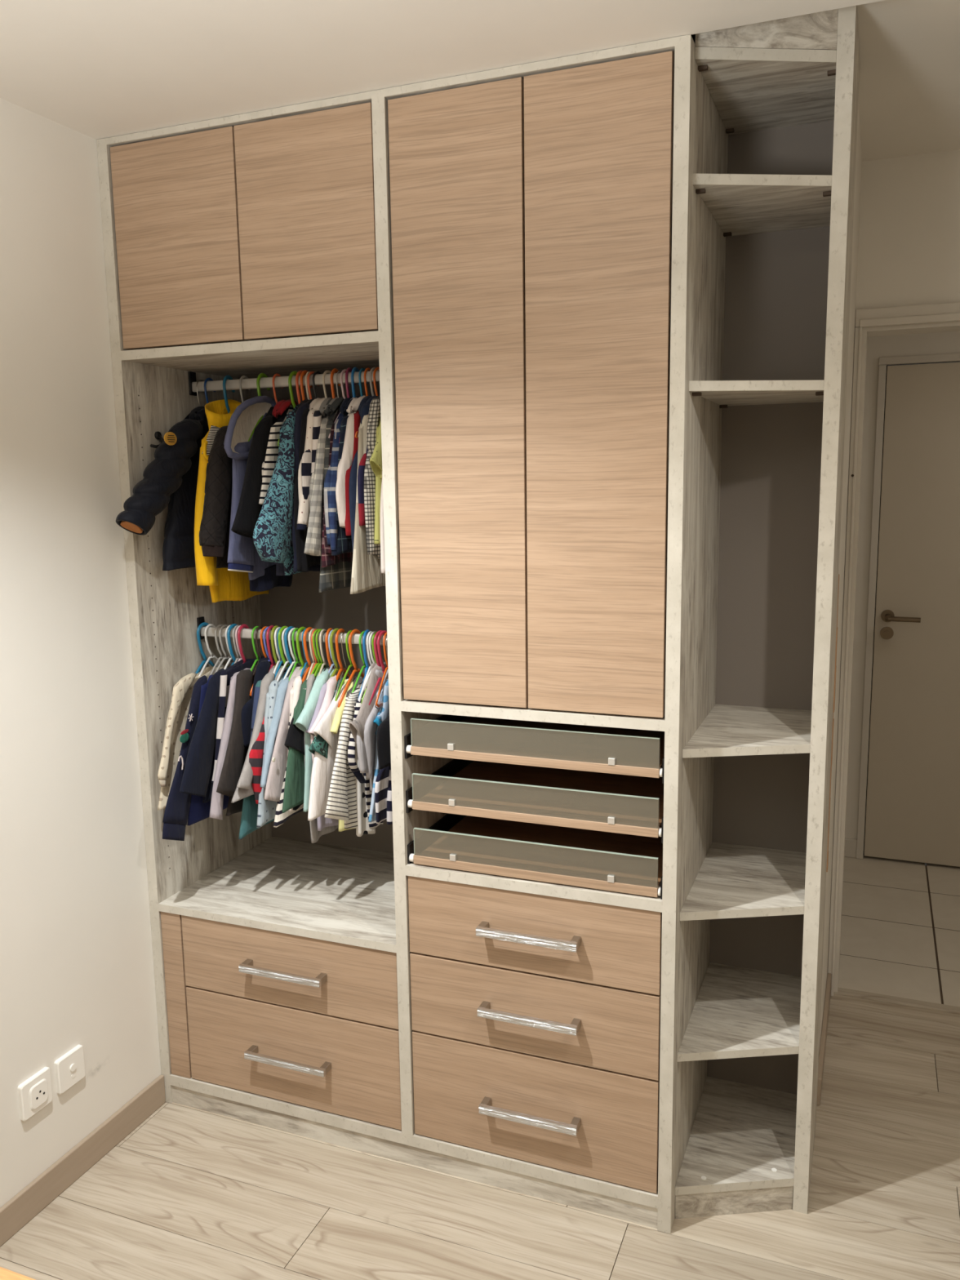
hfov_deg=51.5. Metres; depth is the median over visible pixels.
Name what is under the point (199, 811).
shirt
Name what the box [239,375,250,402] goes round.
clothes hanger
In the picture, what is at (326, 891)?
shelf
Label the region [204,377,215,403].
clothes hanger
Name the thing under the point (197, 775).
shirt
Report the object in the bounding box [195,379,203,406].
clothes hanger
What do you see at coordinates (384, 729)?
black pullover
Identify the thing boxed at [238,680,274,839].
shirt
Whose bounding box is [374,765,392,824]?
striped shirt
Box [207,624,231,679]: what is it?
clothes hanger
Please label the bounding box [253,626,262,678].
clothes hanger
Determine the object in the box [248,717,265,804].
jumper
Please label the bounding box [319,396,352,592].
plaid shirt
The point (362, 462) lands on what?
jacket
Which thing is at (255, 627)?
clothes hanger
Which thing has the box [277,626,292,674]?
clothes hanger
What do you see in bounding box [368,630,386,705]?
clothes hanger
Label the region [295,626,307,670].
clothes hanger
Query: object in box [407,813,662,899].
tray
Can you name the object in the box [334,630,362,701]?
clothes hanger
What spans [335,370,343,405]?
clothes hanger
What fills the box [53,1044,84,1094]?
outlet
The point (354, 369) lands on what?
clothes hanger
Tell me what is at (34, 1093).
wall socket
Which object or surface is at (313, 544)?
shirt
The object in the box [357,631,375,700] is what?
clothes hanger
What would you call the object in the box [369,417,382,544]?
shirt
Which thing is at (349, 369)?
clothes hanger
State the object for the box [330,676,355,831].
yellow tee
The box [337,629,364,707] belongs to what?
clothes hanger
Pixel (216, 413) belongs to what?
hood
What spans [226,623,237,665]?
clothes hanger
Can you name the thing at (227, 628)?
clothes hanger
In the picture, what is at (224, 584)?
raincoat
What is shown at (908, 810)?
door
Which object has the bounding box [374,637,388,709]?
clothes hanger
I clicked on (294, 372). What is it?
clothes hanger
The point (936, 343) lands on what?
door frame
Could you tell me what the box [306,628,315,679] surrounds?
clothes hanger
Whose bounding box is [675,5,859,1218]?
corner shelf unit
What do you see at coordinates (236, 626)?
clothes hanger
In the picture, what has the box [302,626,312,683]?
clothes hanger
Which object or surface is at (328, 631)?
clothes hanger
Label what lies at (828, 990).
baseboard
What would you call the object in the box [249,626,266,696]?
clothes hanger
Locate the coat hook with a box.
[150,431,164,448]
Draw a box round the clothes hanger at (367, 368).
[355,367,373,438]
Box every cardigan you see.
[240,656,282,746]
[348,660,386,791]
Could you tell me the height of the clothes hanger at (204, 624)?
0.202 m
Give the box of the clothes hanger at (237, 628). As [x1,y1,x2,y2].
[235,625,244,662]
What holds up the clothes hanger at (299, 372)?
hanging from the wardrobe
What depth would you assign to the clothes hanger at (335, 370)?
2.51 m
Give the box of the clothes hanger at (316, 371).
[311,370,322,399]
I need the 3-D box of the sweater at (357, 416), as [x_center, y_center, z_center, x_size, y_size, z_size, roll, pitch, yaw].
[-0.284,-0.432,2.538,0.040,0.347,0.258,2,9,18]
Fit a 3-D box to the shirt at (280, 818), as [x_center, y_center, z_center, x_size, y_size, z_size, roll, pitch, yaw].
[-0.463,0.272,2.696,0.044,0.368,0.370,3,10,21]
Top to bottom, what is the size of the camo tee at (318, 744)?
0.343 m
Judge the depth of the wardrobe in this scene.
2.24 m
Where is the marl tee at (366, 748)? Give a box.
[356,665,388,778]
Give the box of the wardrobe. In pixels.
[96,34,728,1233]
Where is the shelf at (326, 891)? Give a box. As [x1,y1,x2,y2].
[159,836,395,944]
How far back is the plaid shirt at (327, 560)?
2.48 m
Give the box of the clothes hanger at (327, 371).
[322,369,331,398]
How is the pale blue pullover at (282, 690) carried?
hanging from the clothes hanger at (292, 628)
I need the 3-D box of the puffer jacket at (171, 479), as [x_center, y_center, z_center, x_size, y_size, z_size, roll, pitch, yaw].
[-0.743,-0.412,2.675,0.099,0.431,0.662,3,10,21]
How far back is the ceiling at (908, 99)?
2.29 m
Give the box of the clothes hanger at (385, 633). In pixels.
[375,631,387,707]
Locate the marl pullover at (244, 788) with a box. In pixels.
[231,665,290,803]
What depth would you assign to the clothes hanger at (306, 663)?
2.64 m
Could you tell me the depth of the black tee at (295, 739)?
2.55 m
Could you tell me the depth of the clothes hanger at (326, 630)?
2.62 m
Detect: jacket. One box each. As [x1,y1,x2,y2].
[115,405,208,570]
[199,425,232,568]
[291,398,319,572]
[357,443,368,525]
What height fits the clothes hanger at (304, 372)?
0.202 m
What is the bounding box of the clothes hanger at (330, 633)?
[328,629,339,674]
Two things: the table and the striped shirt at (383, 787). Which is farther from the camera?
the striped shirt at (383, 787)
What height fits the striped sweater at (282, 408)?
0.273 m
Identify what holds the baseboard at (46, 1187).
attached to the wall at (77, 957)
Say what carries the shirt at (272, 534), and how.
hanging from the clothes hanger at (299, 372)
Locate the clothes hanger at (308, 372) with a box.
[305,371,312,399]
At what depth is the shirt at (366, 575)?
2.44 m
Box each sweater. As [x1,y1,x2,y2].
[162,675,207,840]
[208,665,256,819]
[216,662,283,816]
[231,406,279,538]
[258,399,298,504]
[344,410,360,535]
[380,474,385,573]
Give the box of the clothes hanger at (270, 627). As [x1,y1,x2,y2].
[266,625,275,671]
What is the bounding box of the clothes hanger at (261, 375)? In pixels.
[248,373,270,441]
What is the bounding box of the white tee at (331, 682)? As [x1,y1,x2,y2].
[308,671,350,761]
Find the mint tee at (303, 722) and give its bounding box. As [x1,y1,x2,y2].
[294,667,337,812]
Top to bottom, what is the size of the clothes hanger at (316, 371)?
0.183 m
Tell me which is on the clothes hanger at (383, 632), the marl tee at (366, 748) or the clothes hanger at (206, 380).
the marl tee at (366, 748)
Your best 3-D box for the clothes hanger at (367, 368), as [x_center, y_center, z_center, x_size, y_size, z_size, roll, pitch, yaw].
[-0.278,-0.592,2.509,0.006,0.183,0.170,2,9,20]
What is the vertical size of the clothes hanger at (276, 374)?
0.183 m
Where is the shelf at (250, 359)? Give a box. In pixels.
[121,341,379,378]
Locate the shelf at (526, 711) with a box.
[402,685,665,720]
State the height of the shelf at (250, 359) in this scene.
0.022 m
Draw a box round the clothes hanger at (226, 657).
[214,624,233,672]
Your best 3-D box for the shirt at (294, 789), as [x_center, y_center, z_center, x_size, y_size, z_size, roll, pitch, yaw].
[-0.430,0.252,2.680,0.038,0.321,0.386,2,9,20]
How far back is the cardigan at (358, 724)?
2.52 m
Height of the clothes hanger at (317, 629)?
0.183 m
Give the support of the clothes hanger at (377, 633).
hanging from the wardrobe
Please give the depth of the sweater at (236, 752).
2.60 m
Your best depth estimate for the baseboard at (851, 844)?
4.45 m
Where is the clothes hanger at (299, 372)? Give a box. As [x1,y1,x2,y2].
[295,370,302,404]
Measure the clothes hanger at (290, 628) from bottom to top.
0.202 m
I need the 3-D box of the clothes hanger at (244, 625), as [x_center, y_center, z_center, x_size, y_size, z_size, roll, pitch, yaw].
[-0.644,0.056,2.734,0.008,0.202,0.173,2,9,20]
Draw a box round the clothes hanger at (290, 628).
[282,626,297,679]
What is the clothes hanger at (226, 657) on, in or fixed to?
hanging from the wardrobe
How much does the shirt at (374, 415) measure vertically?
0.405 m
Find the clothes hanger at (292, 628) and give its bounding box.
[283,627,301,679]
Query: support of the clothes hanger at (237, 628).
hanging from the wardrobe
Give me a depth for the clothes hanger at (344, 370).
2.50 m
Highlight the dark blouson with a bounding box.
[293,408,320,572]
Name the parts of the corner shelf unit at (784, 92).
shelf, shelf, shelf, shelf, shelf, shelf, panel, panel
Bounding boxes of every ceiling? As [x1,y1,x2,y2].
[0,0,884,139]
[691,0,959,161]
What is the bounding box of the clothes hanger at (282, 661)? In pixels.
[273,626,288,680]
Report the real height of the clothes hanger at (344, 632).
0.184 m
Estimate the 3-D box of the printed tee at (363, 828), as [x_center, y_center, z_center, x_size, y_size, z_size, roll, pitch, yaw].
[-0.294,0.305,2.633,0.043,0.421,0.201,3,10,21]
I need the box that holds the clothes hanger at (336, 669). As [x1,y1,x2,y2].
[329,628,345,676]
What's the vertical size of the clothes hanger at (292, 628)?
0.183 m
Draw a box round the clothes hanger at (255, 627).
[250,626,261,671]
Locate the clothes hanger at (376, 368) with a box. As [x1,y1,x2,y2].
[373,367,379,395]
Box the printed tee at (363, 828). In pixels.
[355,676,380,836]
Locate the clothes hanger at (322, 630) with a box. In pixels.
[317,629,329,676]
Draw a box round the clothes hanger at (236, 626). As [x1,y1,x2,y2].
[232,625,240,663]
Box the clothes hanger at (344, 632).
[333,631,354,698]
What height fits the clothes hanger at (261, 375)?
0.202 m
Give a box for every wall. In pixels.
[0,97,161,1208]
[818,99,862,1050]
[827,149,959,961]
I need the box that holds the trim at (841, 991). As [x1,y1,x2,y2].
[833,987,959,1014]
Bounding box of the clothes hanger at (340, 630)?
[335,628,350,681]
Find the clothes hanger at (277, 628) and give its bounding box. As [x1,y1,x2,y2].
[273,626,284,673]
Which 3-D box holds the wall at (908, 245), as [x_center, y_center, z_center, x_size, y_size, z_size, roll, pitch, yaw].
[1.681,-0.178,2.924,1.730,2.750,0.120,3,10,21]
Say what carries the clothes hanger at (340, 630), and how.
hanging from the wardrobe
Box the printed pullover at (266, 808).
[256,671,285,827]
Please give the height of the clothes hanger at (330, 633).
0.183 m
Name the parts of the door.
handle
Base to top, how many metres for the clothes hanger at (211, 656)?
0.183 m
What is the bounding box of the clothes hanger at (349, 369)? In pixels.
[338,367,355,443]
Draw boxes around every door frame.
[827,302,959,996]
[844,331,959,839]
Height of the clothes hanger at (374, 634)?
0.183 m
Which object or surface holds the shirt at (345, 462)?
hanging from the clothes hanger at (361, 369)
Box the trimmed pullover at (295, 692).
[288,673,314,812]
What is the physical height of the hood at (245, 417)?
0.167 m
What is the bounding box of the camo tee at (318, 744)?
[308,675,349,758]
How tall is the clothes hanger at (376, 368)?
0.183 m
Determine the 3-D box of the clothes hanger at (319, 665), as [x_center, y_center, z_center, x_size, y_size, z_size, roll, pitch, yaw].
[-0.419,0.061,2.645,0.006,0.183,0.170,3,10,25]
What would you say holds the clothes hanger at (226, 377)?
hanging from the wardrobe
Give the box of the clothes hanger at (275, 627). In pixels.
[271,625,279,667]
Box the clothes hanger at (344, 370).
[328,368,351,438]
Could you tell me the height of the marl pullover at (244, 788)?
0.317 m
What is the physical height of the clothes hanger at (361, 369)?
0.183 m
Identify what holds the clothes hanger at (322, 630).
hanging from the wardrobe
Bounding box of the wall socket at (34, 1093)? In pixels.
[17,1066,52,1121]
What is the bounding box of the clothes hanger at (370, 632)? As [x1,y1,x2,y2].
[358,631,372,702]
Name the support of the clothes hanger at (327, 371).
hanging from the wardrobe
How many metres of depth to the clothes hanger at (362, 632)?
2.57 m
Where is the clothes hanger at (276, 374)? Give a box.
[272,373,283,403]
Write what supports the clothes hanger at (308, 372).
hanging from the wardrobe
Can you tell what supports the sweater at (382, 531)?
hanging from the wardrobe
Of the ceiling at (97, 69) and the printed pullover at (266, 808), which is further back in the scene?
the printed pullover at (266, 808)
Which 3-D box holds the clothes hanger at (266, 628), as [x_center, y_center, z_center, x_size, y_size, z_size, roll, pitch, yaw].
[-0.570,0.054,2.704,0.006,0.183,0.170,3,10,24]
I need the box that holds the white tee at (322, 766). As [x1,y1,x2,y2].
[307,676,353,821]
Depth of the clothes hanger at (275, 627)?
2.67 m
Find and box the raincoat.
[194,399,268,602]
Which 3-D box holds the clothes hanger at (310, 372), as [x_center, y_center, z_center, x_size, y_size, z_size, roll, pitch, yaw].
[-0.427,-0.599,2.568,0.006,0.183,0.170,4,10,27]
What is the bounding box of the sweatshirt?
[223,395,292,591]
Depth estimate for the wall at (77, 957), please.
2.34 m
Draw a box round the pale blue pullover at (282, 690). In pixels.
[260,671,290,787]
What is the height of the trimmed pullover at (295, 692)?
0.353 m
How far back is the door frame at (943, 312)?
3.03 m
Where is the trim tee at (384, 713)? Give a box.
[368,678,389,822]
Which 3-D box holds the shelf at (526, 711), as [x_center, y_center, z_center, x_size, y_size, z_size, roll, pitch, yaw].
[0.202,0.126,2.436,0.610,0.022,0.543,3,10,21]
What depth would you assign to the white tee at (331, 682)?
2.56 m
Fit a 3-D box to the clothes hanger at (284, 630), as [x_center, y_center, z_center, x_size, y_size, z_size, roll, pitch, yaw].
[-0.515,0.057,2.683,0.006,0.183,0.170,3,10,25]
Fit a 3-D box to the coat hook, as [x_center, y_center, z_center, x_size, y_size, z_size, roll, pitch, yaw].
[-0.827,-0.513,2.554,0.031,0.044,0.064,3,10,21]
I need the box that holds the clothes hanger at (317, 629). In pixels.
[311,628,327,677]
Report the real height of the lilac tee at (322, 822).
0.403 m
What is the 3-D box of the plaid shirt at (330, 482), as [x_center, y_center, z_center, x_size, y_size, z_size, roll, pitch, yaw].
[-0.332,-0.422,2.556,0.044,0.369,0.269,2,9,19]
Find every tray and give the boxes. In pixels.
[404,714,664,783]
[405,758,663,843]
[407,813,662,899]
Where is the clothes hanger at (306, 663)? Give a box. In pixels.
[300,627,310,678]
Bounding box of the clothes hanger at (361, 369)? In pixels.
[358,368,368,396]
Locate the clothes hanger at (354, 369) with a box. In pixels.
[351,367,359,397]
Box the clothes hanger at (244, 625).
[237,623,248,663]
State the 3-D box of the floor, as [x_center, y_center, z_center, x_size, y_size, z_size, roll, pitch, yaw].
[0.624,1.467,1.570,3.920,0.050,6.306,3,10,21]
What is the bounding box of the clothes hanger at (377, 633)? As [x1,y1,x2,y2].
[373,630,384,666]
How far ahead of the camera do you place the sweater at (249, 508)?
2.49 m
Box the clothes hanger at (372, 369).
[357,367,379,436]
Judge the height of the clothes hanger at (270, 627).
0.202 m
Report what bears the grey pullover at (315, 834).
hanging from the clothes hanger at (319, 665)
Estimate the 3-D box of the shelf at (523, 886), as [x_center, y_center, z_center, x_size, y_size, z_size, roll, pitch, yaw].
[0.207,0.519,2.498,0.610,0.024,0.543,3,10,21]
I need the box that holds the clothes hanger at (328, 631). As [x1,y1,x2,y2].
[324,627,334,671]
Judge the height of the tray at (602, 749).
0.098 m
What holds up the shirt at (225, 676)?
hanging from the clothes hanger at (244, 625)
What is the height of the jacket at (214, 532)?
0.419 m
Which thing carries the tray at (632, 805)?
on the wardrobe
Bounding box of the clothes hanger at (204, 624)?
[195,622,216,673]
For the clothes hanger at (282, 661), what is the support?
hanging from the wardrobe
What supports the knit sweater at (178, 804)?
hanging from the clothes hanger at (227, 628)
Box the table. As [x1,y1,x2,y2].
[0,1266,35,1279]
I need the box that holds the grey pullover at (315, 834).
[302,666,338,843]
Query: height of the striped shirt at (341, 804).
0.388 m
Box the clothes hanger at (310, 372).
[306,371,319,399]
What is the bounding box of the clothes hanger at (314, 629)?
[310,628,318,674]
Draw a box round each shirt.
[157,666,224,809]
[179,656,267,803]
[186,675,229,825]
[211,655,273,783]
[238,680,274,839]
[253,404,301,575]
[263,666,314,801]
[273,677,306,827]
[281,680,306,813]
[296,397,325,530]
[303,396,342,555]
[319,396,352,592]
[321,405,353,567]
[324,411,346,550]
[324,677,364,828]
[331,395,359,555]
[335,395,365,528]
[347,680,382,828]
[348,395,378,552]
[350,413,385,594]
[364,395,380,558]
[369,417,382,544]
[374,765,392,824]
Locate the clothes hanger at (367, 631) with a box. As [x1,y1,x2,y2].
[357,629,370,699]
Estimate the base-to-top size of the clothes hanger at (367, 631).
0.202 m
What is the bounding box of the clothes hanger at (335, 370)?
[330,368,340,408]
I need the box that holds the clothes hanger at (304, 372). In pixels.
[299,369,312,400]
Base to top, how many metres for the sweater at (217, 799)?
0.384 m
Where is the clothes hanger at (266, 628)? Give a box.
[251,626,275,695]
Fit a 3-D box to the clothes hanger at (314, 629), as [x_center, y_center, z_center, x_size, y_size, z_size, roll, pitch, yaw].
[-0.435,0.061,2.651,0.006,0.183,0.170,2,9,17]
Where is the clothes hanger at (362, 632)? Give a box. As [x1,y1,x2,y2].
[351,631,365,693]
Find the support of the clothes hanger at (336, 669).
hanging from the wardrobe
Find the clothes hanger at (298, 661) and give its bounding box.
[288,627,302,680]
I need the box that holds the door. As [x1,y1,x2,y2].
[856,352,959,866]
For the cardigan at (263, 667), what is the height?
0.223 m
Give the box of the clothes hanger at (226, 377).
[222,375,235,413]
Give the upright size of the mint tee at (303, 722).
0.356 m
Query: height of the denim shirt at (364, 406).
0.400 m
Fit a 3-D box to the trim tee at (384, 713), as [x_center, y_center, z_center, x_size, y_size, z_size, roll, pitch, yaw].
[-0.239,0.275,2.607,0.043,0.358,0.228,3,10,21]
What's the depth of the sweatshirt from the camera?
2.54 m
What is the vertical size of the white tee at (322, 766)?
0.328 m
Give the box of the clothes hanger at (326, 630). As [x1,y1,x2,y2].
[322,630,329,671]
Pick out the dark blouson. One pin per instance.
(304, 561)
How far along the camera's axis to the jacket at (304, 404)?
2.50 m
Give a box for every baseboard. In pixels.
[0,1075,165,1246]
[816,973,831,1105]
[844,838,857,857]
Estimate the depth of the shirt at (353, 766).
2.53 m
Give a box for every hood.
[204,399,240,431]
[223,395,275,460]
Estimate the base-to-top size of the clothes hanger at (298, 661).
0.183 m
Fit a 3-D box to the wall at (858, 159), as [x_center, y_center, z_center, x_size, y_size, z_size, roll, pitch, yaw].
[0.859,-0.145,2.792,0.302,2.750,0.738,3,10,21]
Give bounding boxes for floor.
[0,855,959,1279]
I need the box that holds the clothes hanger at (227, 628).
[223,624,238,669]
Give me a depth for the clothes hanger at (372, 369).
2.48 m
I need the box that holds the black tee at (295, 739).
[284,675,307,810]
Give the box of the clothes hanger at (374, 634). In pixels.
[360,631,377,703]
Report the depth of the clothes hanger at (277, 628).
2.67 m
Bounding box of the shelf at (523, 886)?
[406,862,662,901]
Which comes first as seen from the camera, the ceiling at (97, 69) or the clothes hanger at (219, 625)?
the ceiling at (97, 69)
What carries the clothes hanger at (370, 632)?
hanging from the wardrobe
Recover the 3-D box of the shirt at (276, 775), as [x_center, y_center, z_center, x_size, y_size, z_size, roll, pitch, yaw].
[-0.477,0.241,2.690,0.045,0.343,0.396,3,10,21]
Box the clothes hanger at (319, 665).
[314,628,327,676]
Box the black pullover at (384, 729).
[377,714,391,769]
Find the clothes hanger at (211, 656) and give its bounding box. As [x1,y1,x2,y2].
[198,623,224,676]
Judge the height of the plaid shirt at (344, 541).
0.394 m
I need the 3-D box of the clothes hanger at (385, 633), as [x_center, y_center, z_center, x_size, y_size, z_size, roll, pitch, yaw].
[-0.237,0.070,2.573,0.006,0.183,0.170,2,9,17]
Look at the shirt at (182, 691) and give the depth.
2.63 m
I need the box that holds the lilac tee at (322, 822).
[305,682,338,831]
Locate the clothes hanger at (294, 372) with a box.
[277,370,300,446]
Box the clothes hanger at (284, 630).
[276,626,294,682]

